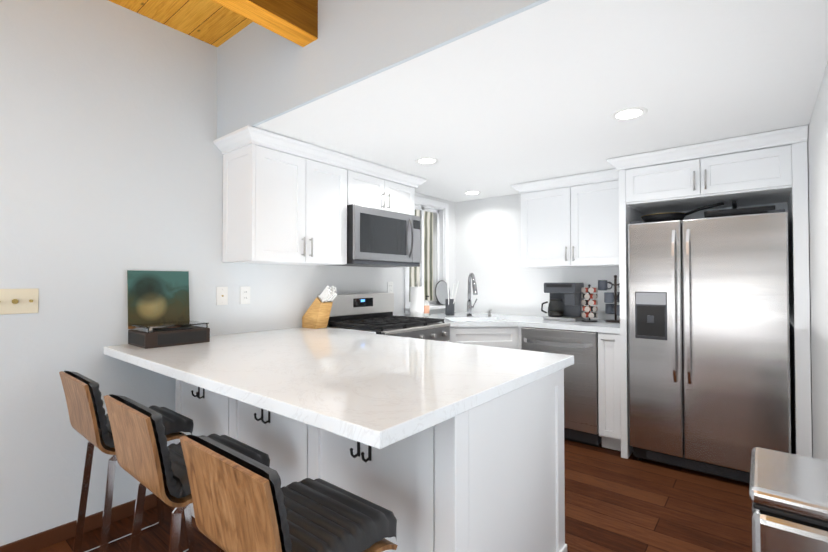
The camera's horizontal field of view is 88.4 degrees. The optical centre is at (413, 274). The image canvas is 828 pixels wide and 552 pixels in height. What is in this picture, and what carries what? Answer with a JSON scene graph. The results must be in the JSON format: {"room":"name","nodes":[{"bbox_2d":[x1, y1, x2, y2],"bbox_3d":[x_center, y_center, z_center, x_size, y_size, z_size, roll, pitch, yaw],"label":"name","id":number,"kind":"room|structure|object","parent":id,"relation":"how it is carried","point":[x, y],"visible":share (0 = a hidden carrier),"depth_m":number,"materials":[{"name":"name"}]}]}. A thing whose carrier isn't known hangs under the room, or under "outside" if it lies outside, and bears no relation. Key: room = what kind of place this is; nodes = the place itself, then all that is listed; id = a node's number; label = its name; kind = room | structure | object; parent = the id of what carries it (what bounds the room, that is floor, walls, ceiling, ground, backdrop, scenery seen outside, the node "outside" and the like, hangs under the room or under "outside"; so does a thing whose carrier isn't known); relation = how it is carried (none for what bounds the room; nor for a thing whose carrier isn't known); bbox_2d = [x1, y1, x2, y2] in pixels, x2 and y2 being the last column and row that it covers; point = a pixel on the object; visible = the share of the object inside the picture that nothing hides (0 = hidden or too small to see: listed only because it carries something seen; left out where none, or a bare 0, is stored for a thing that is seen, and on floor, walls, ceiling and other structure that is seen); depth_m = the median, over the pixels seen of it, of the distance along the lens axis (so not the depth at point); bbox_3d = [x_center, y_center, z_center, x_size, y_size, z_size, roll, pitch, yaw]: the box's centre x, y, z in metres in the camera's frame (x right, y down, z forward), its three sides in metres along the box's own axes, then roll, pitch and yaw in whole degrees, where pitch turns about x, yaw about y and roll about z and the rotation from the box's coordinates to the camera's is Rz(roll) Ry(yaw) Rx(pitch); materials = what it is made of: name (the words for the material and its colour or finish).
{"room":"kitchen","nodes":[
{"label":"kitchen","id":0,"kind":"room"},
{"bbox_2d":[108,0,252,46],"bbox_3d":[-1.456,-1.518,0.157,2.845,0.100,4.180,-1,-1,39],"label":"planks","id":1,"kind":"object","parent":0,"point":[212,23],"visible":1,"depth_m":2.36,"materials":[{"name":"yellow wood"}]},
{"bbox_2d":[211,0,317,46],"bbox_3d":[-1.827,-1.308,0.458,0.115,0.310,4.180,-1,-1,39],"label":"ceiling beam","id":2,"kind":"structure","parent":1,"relation":"attached to","point":[295,21],"depth_m":1.92,"materials":[{"name":"brown wood"}]},
{"bbox_2d":[0,0,455,545],"bbox_3d":[-1.767,-0.075,2.119,0.150,2.720,7.160,-1,-1,39],"label":"wall","id":3,"kind":"structure","parent":0,"point":[111,164],"depth_m":2.18,"materials":[{"name":"paint"}]},
{"bbox_2d":[0,288,38,314],"bbox_3d":[-1.810,0.121,1.931,0.018,0.115,0.165,-1,-1,39],"label":"light switch","id":4,"kind":"object","parent":3,"relation":"attached to","point":[18,301],"visible":1,"depth_m":1.94,"materials":[{"name":"beige plastic"}]},
{"bbox_2d":[0,494,164,551],"bbox_3d":[-2.628,1.227,0.915,0.014,0.075,3.940,-1,-1,39],"label":"baseboard","id":5,"kind":"structure","parent":3,"relation":"attached to","point":[46,538],"depth_m":2.06,"materials":[{"name":"brown wood"}]},
{"bbox_2d":[216,287,227,304],"bbox_3d":[-1.204,0.134,2.675,0.014,0.115,0.072,-1,-1,39],"label":"outlet plate","id":6,"kind":"object","parent":3,"relation":"attached to","point":[221,295],"visible":1,"depth_m":2.67,"materials":[{"name":"white plastic"}]},
{"bbox_2d":[240,286,249,303],"bbox_3d":[-1.107,0.136,2.797,0.008,0.115,0.072,-1,-1,39],"label":"outlet","id":7,"kind":"object","parent":3,"relation":"attached to","point":[244,295],"visible":1,"depth_m":2.79,"materials":[{"name":"white plastic"}]},
{"bbox_2d":[213,125,425,265],"bbox_3d":[-0.569,-0.448,3.144,0.408,0.754,1.637,-1,-1,39],"label":"upper cabinet","id":8,"kind":"object","parent":3,"relation":"attached to","point":[287,200],"visible":1,"depth_m":2.69,"materials":[{"name":"white wood"}]},
{"bbox_2d":[330,204,420,267],"bbox_3d":[-0.322,-0.281,3.402,0.456,0.421,0.754,-1,-1,39],"label":"microwave","id":9,"kind":"object","parent":8,"relation":"attached to","point":[376,237],"visible":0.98,"depth_m":3.22,"materials":[{"name":"silver metal"}]},
{"bbox_2d":[388,282,392,292],"bbox_3d":[-0.215,0.123,3.889,0.008,0.115,0.072,-1,-1,39],"label":"outlet","id":10,"kind":"object","parent":3,"relation":"attached to","point":[390,287],"visible":0.85,"depth_m":3.89,"materials":[{"name":"white plastic"}]},
{"bbox_2d":[404,196,448,313],"bbox_3d":[0.123,-0.194,4.335,0.175,1.150,0.720,-1,-1,39],"label":"window","id":11,"kind":"structure","parent":3,"relation":"in","point":[430,272],"depth_m":4.47,"materials":[{"name":"white glass"}]},
{"bbox_2d":[435,280,449,304],"bbox_3d":[0.301,0.190,4.461,0.034,0.259,0.260,-1,-1,39],"label":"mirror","id":12,"kind":"object","parent":11,"relation":"on","point":[441,293],"visible":0.81,"depth_m":4.44,"materials":[{"name":"grey plastic"}]},
{"bbox_2d":[34,439,751,551],"bbox_3d":[-0.608,1.309,1.149,3.145,0.080,7.160,-1,-1,39],"label":"floor","id":13,"kind":"structure","parent":0,"point":[615,501],"depth_m":2.29,"materials":[{"name":"brown wood"}]},
{"bbox_2d":[59,371,193,551],"bbox_3d":[-1.288,0.858,1.924,0.393,0.862,0.427,-1,-1,39],"label":"stool","id":14,"kind":"object","parent":13,"relation":"on","point":[89,420],"visible":0.65,"depth_m":1.83,"materials":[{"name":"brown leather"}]},
{"bbox_2d":[103,394,269,551],"bbox_3d":[-0.800,0.852,1.525,0.393,0.862,0.427,-1,-1,39],"label":"stool","id":15,"kind":"object","parent":13,"relation":"on","point":[147,457],"visible":0.69,"depth_m":1.37,"materials":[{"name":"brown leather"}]},
{"bbox_2d":[175,380,227,517],"bbox_3d":[-0.821,0.856,2.643,0.626,0.876,1.002,-1,-1,39],"label":"base cabinet","id":16,"kind":"object","parent":13,"relation":"on","point":[208,411],"depth_m":2.25,"materials":[{"name":"white wood"}]},
{"bbox_2d":[228,400,307,487],"bbox_3d":[-0.340,0.849,2.249,0.618,0.876,1.002,-1,-1,39],"label":"base cabinet","id":17,"kind":"object","parent":13,"relation":"on","point":[285,442],"depth_m":1.82,"materials":[{"name":"white wood"}]},
{"bbox_2d":[180,435,397,551],"bbox_3d":[-0.316,0.845,1.130,0.393,0.862,0.427,-1,-1,39],"label":"stool","id":18,"kind":"object","parent":13,"relation":"on","point":[242,502],"visible":1,"depth_m":1.04,"materials":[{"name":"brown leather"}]},
{"bbox_2d":[318,293,449,341],"bbox_3d":[-0.206,0.729,3.291,0.755,1.150,0.754,-1,-1,39],"label":"range","id":19,"kind":"object","parent":13,"relation":"on","point":[372,312],"visible":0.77,"depth_m":3.29,"materials":[{"name":"silver metal"}]},
{"bbox_2d":[308,364,572,551],"bbox_3d":[0.168,0.842,1.834,0.693,0.876,1.002,-1,-1,39],"label":"base cabinet","id":20,"kind":"object","parent":13,"relation":"on","point":[455,443],"depth_m":1.45,"materials":[{"name":"white wood"}]},
{"bbox_2d":[104,328,573,451],"bbox_3d":[-0.410,0.389,2.094,1.967,0.040,1.350,-1,-1,39],"label":"countertop","id":21,"kind":"structure","parent":20,"relation":"on","point":[370,389],"depth_m":1.57,"materials":[{"name":"white stone"}]},
{"bbox_2d":[127,270,209,348],"bbox_3d":[-1.330,0.175,2.316,0.254,0.394,0.325,-1,-1,39],"label":"record player","id":22,"kind":"object","parent":21,"relation":"on","point":[158,309],"visible":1,"depth_m":2.32},
{"bbox_2d":[302,286,336,328],"bbox_3d":[-0.671,0.231,3.056,0.286,0.306,0.106,-1,-1,39],"label":"knife block","id":23,"kind":"object","parent":21,"relation":"on","point":[316,315],"visible":1,"depth_m":3.02,"materials":[{"name":"brown wood"}]},
{"bbox_2d":[409,312,620,450],"bbox_3d":[0.814,0.853,3.687,1.837,0.916,1.136,-1,-1,39],"label":"base cabinet","id":24,"kind":"object","parent":13,"relation":"on","point":[498,328],"depth_m":3.26,"materials":[{"name":"white wood"}]},
{"bbox_2d":[410,281,425,317],"bbox_3d":[0.028,0.227,3.876,0.156,0.341,0.156,-1,-1,39],"label":"paper towel holder","id":25,"kind":"object","parent":24,"relation":"on","point":[416,301],"visible":0.83,"depth_m":3.82,"materials":[{"name":"white paper"}]},
{"bbox_2d":[424,296,428,316],"bbox_3d":[0.117,0.302,4.093,0.067,0.198,0.064,-1,-1,39],"label":"soap bottle","id":26,"kind":"object","parent":24,"relation":"on","point":[426,308],"visible":0.94,"depth_m":4.07,"materials":[{"name":"white plastic"}]},
{"bbox_2d":[445,279,458,314],"bbox_3d":[0.370,0.220,4.214,0.164,0.365,0.201,-1,-1,39],"label":"utensil crock","id":27,"kind":"object","parent":24,"relation":"on","point":[449,306],"visible":1,"depth_m":4.21,"materials":[{"name":"grey plastic"}]},
{"bbox_2d":[466,273,477,316],"bbox_3d":[0.548,0.190,3.964,0.221,0.417,0.250,-1,-1,39],"label":"faucet","id":28,"kind":"object","parent":24,"relation":"on","point":[469,301],"visible":1,"depth_m":4.04,"materials":[{"name":"silver metal"}]},
{"bbox_2d":[541,283,584,321],"bbox_3d":[1.298,0.232,3.729,0.307,0.325,0.240,-1,-1,39],"label":"coffee maker","id":29,"kind":"object","parent":24,"relation":"on","point":[565,304],"visible":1,"depth_m":3.66,"materials":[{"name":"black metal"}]},
{"bbox_2d":[581,284,597,321],"bbox_3d":[1.468,0.237,3.564,0.126,0.311,0.126,-1,-1,39],"label":"pod carousel","id":30,"kind":"object","parent":24,"relation":"on","point":[589,302],"visible":1,"depth_m":3.53,"materials":[{"name":"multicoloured plastic"}]},
{"bbox_2d":[598,275,619,322],"bbox_3d":[1.672,0.198,3.534,0.258,0.388,0.263,-1,-1,39],"label":"mug tree","id":31,"kind":"object","parent":24,"relation":"on","point":[612,297],"visible":0.79,"depth_m":3.53,"materials":[{"name":"black metal"}]},
{"bbox_2d":[521,327,601,446],"bbox_3d":[1.291,0.872,3.554,0.600,0.872,0.624,-1,-1,39],"label":"dishwasher","id":32,"kind":"object","parent":13,"relation":"on","point":[581,419],"visible":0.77,"depth_m":3.25,"materials":[{"name":"grey metal"}]},
{"bbox_2d":[607,125,811,458],"bbox_3d":[2.021,0.236,2.979,1.061,2.126,0.718,-1,-1,39],"label":"surround","id":33,"kind":"object","parent":13,"relation":"on","point":[770,168],"visible":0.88,"depth_m":2.68,"materials":[{"name":"white wood"}]},
{"bbox_2d":[628,209,790,482],"bbox_3d":[2.010,0.461,2.934,0.847,1.670,0.724,-1,-1,39],"label":"refrigerator","id":34,"kind":"object","parent":13,"relation":"on","point":[709,348],"visible":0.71,"depth_m":2.68,"materials":[{"name":"grey metal"}]},
{"bbox_2d":[641,202,723,222],"bbox_3d":[1.904,-0.428,3.038,0.506,0.103,0.288,-1,-1,39],"label":"frying pan","id":35,"kind":"object","parent":34,"relation":"on","point":[667,216],"visible":0.9,"depth_m":2.99,"materials":[{"name":"grey metal"}]},
{"bbox_2d":[704,200,774,217],"bbox_3d":[2.146,-0.427,2.811,0.360,0.093,0.285,-1,-1,39],"label":"pan","id":36,"kind":"object","parent":34,"relation":"on","point":[735,211],"visible":0.58,"depth_m":2.71,"materials":[{"name":"grey metal"}]},
{"bbox_2d":[749,447,827,551],"bbox_3d":[1.196,0.948,1.316,0.242,0.648,0.454,-1,-1,39],"label":"trash can","id":37,"kind":"object","parent":13,"relation":"on","point":[788,494],"visible":1,"depth_m":1.23,"materials":[{"name":"silver metal"}]},
{"bbox_2d":[217,0,827,201],"bbox_3d":[0.715,-1.179,2.808,2.845,0.690,2.680,-1,-1,39],"label":"ceiling soffit","id":38,"kind":"structure","parent":0,"point":[490,98],"depth_m":1.98,"materials":[{"name":"white paint"}]},
{"bbox_2d":[415,157,438,164],"bbox_3d":[0.093,-0.828,3.104,0.176,0.004,0.176,-1,-1,39],"label":"recessed light","id":39,"kind":"object","parent":38,"relation":"attached to","point":[427,160],"visible":1,"depth_m":3.08,"materials":[{"name":"white plastic"}]},
{"bbox_2d":[464,191,480,194],"bbox_3d":[0.578,-0.809,4.218,0.176,0.004,0.176,-1,-1,39],"label":"recessed light","id":40,"kind":"object","parent":38,"relation":"attached to","point":[472,192],"visible":1,"depth_m":4.19,"materials":[{"name":"white plastic"}]},
{"bbox_2d":[610,107,647,120],"bbox_3d":[1.126,-0.842,2.234,0.176,0.004,0.176,-1,-1,39],"label":"recessed light","id":41,"kind":"object","parent":38,"relation":"attached to","point":[630,113],"visible":1,"depth_m":2.22,"materials":[{"name":"white plastic"}]},
{"bbox_2d":[456,194,619,319],"bbox_3d":[1.669,-0.047,3.838,2.995,2.720,0.150,-1,-1,39],"label":"wall","id":42,"kind":"structure","parent":0,"point":[488,243],"depth_m":4.37,"materials":[{"name":"paint"}]},
{"bbox_2d":[511,169,618,267],"bbox_3d":[1.382,-0.444,3.713,0.961,0.744,0.408,-1,-1,39],"label":"upper cabinet","id":43,"kind":"object","parent":42,"relation":"attached to","point":[570,221],"visible":0.9,"depth_m":3.58,"materials":[{"name":"white wood"}]},
{"bbox_2d":[807,62,827,459],"bbox_3d":[0.504,-0.107,0.166,0.150,2.720,7.010,-1,-1,39],"label":"wall","id":44,"kind":"structure","parent":0,"point":[817,145],"depth_m":2.04,"materials":[{"name":"paint"}]}
]}

